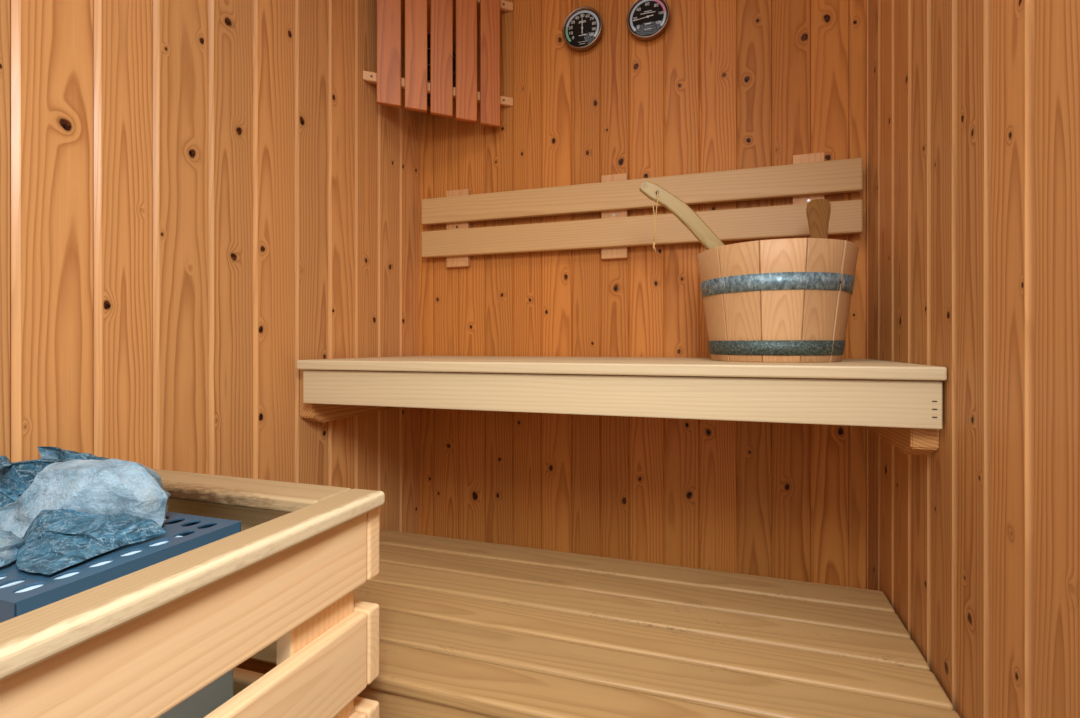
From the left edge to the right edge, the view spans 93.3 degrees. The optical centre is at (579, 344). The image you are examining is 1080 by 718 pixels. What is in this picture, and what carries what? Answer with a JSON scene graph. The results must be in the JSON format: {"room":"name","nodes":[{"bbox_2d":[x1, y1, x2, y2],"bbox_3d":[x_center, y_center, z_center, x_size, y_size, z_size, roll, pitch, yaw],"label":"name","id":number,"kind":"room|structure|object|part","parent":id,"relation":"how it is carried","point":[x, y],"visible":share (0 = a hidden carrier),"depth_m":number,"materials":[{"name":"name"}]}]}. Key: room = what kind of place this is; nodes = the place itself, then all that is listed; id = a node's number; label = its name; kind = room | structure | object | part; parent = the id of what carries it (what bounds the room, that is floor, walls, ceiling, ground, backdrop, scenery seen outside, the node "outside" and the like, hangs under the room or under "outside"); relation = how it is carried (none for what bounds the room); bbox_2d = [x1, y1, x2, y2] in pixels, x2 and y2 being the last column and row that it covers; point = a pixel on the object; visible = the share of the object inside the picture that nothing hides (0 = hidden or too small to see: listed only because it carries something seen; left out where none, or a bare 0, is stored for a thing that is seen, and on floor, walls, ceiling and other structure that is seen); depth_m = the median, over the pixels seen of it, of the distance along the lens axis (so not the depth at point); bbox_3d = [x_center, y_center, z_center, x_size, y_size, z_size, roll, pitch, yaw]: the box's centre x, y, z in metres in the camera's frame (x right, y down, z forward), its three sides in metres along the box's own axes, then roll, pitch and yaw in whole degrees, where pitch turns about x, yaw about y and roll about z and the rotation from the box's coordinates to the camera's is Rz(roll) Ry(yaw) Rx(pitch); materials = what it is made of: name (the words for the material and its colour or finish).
{"room":"spa","nodes":[
{"label":"spa","id":0,"kind":"room"},
{"bbox_2d":[0,0,418,533],"bbox_3d":[-0.689,-0.110,0.634,0.050,2.020,1.640,0,0,17],"label":"wall","id":1,"kind":"structure","parent":0,"point":[201,201],"depth_m":0.82,"materials":[{"name":"brown wood"}]},
{"bbox_2d":[419,0,865,588],"bbox_3d":[0.089,-0.110,1.252,1.147,2.020,0.050,0,0,17],"label":"wall","id":2,"kind":"structure","parent":0,"point":[727,84],"depth_m":1.21,"materials":[{"name":"red wood"}]},
{"bbox_2d":[363,0,512,127],"bbox_3d":[-0.336,-0.748,1.237,0.354,0.395,0.028,0,0,-22],"label":"lampshade","id":3,"kind":"object","parent":2,"relation":"attached to","point":[388,79],"visible":1,"depth_m":1.23,"materials":[{"name":"brown wood"}]},
{"bbox_3d":[-0.339,-0.624,1.244,0.354,0.021,0.013,0,0,-22],"label":"rail","id":4,"kind":"part","parent":3,"relation":"part of","materials":[{"name":"brown wood"}]},
{"bbox_3d":[-0.339,-0.868,1.244,0.354,0.021,0.013,0,0,-22],"label":"rail","id":5,"kind":"part","parent":3,"relation":"part of","materials":[{"name":"brown wood"}]},
{"bbox_2d":[427,32,454,106],"bbox_3d":[-0.382,-0.874,1.320,0.126,0.493,0.109,0,0,5],"label":"wall lamp","id":6,"kind":"object","parent":2,"relation":"attached to","point":[428,35],"visible":0.09,"depth_m":1.29,"materials":[{"name":"black"}]},
{"bbox_3d":[-0.373,-0.720,1.314,0.086,0.150,0.084,0,0,17],"label":"lamp glass","id":7,"kind":"part","parent":6,"relation":"part of","materials":[{"name":"black"}]},
{"bbox_2d":[562,6,602,51],"bbox_3d":[0.007,-0.769,1.238,0.101,0.101,0.022,0,0,17],"label":"hygrometer","id":8,"kind":"object","parent":2,"relation":"attached to","point":[582,29],"visible":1,"depth_m":1.23,"materials":[{"name":"brown"}]},
{"bbox_2d":[297,356,946,454],"bbox_3d":[0.019,0.092,1.017,1.086,0.127,0.420,0,0,17],"label":"bench","id":9,"kind":"object","parent":2,"relation":"attached to","point":[900,402],"visible":1,"depth_m":0.78,"materials":[{"name":"brown wood"}]},
{"bbox_2d":[697,238,858,362],"bbox_3d":[0.355,-0.069,0.930,0.274,0.196,0.273,0,0,17],"label":"pail","id":10,"kind":"object","parent":9,"relation":"on","point":[788,300],"visible":1,"depth_m":0.82,"materials":[{"name":"brown wood"}]},
{"bbox_2d":[639,181,724,251],"bbox_3d":[0.264,-0.155,0.946,0.302,0.299,0.080,0,0,11],"label":"ladle","id":11,"kind":"object","parent":10,"relation":"in","point":[654,192],"visible":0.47,"depth_m":0.94,"materials":[{"name":"brown wood"}]},
{"bbox_3d":[0.138,-0.226,0.939,0.010,0.112,0.016,0,0,-5],"label":"hanging cord","id":12,"kind":"part","parent":11,"relation":"part of","materials":[{"name":"beige fabric"}]},
{"bbox_2d":[806,199,830,238],"bbox_3d":[0.440,-0.140,0.943,0.039,0.273,0.080,0,0,34],"label":"handle","id":13,"kind":"object","parent":10,"relation":"part of","point":[818,211],"visible":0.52,"depth_m":0.95,"materials":[{"name":"brown wood"}]},
{"bbox_2d":[422,152,862,267],"bbox_3d":[0.086,-0.308,1.209,1.045,0.206,0.035,0,0,17],"label":"backrest","id":14,"kind":"object","parent":2,"relation":"attached to","point":[809,177],"visible":0.92,"depth_m":1.18,"materials":[{"name":"brown wood"}]},
{"bbox_2d":[626,0,669,41],"bbox_3d":[0.160,-0.767,1.193,0.101,0.101,0.022,0,0,17],"label":"thermometer","id":15,"kind":"object","parent":2,"relation":"attached to","point":[647,20],"visible":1,"depth_m":1.19,"materials":[{"name":"brown"}]},
{"bbox_2d":[866,0,1079,717],"bbox_3d":[0.400,-0.110,0.308,0.050,2.020,1.640,0,0,17],"label":"wall","id":16,"kind":"structure","parent":0,"point":[973,106],"depth_m":0.58,"materials":[{"name":"brown wood"}]},
{"bbox_3d":[-0.144,0.925,0.471,1.187,0.050,1.680,0,0,17],"label":"floor","id":17,"kind":"structure","parent":0,"visible":0},
{"bbox_2d":[0,456,240,717],"bbox_3d":[-0.538,0.511,0.530,0.289,0.778,0.214,0,0,17],"label":"heater","id":18,"kind":"object","parent":17,"relation":"on","point":[21,591],"depth_m":0.51,"materials":[{"name":"grey stone"}]},
{"bbox_3d":[-0.646,0.132,0.562,0.034,0.019,0.020,0,0,-14],"label":"heater stone","id":19,"kind":"part","parent":18,"relation":"part of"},
{"bbox_3d":[-0.640,0.171,0.569,0.052,0.030,0.024,0,0,0],"label":"heater stone","id":20,"kind":"part","parent":18,"relation":"part of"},
{"bbox_3d":[-0.530,0.182,0.463,0.069,0.023,0.036,0,0,17],"label":"heater stone","id":21,"kind":"part","parent":18,"relation":"part of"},
{"bbox_3d":[-0.627,0.151,0.583,0.080,0.045,0.035,0,0,-3],"label":"heater stone","id":22,"kind":"part","parent":18,"relation":"part of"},
{"bbox_2d":[37,446,109,460],"bbox_3d":[-0.592,0.134,0.605,0.108,0.025,0.020,0,0,1],"label":"stone","id":23,"kind":"object","parent":18,"relation":"on","point":[49,452],"visible":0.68,"depth_m":0.60,"materials":[{"name":"stone"}]},
{"bbox_3d":[-0.535,0.158,0.545,0.172,0.070,0.098,0,0,-21],"label":"heater stone","id":24,"kind":"part","parent":18,"relation":"part of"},
{"bbox_3d":[-0.495,0.179,0.488,0.136,0.028,0.095,0,0,17],"label":"heater stone","id":25,"kind":"part","parent":18,"relation":"part of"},
{"bbox_2d":[0,512,240,622],"bbox_3d":[-0.536,0.211,0.515,0.278,0.031,0.186,0,0,17],"label":"tray","id":26,"kind":"object","parent":18,"relation":"on","point":[21,591],"depth_m":0.46,"materials":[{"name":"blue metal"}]},
{"bbox_2d":[0,469,384,717],"bbox_3d":[-0.501,0.538,0.442,0.415,0.725,0.500,0,0,17],"label":"guard","id":27,"kind":"object","parent":17,"relation":"on","point":[279,590],"visible":0.77,"depth_m":0.45,"materials":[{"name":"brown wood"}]},
{"bbox_3d":[-0.463,0.184,0.650,0.368,0.018,0.060,0,0,17],"label":"cap rail","id":28,"kind":"part","parent":27,"relation":"part of","materials":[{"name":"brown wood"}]},
{"bbox_3d":[-0.294,0.547,0.571,0.020,0.706,0.092,0,0,17],"label":"post","id":29,"kind":"part","parent":27,"relation":"part of","materials":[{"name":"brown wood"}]},
{"bbox_2d":[236,530,959,717],"bbox_3d":[-0.029,0.675,0.862,1.082,0.450,0.471,0,0,17],"label":"bench","id":30,"kind":"object","parent":17,"relation":"on","point":[468,628],"visible":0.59,"depth_m":0.77,"materials":[{"name":"brown wood"}]}
]}

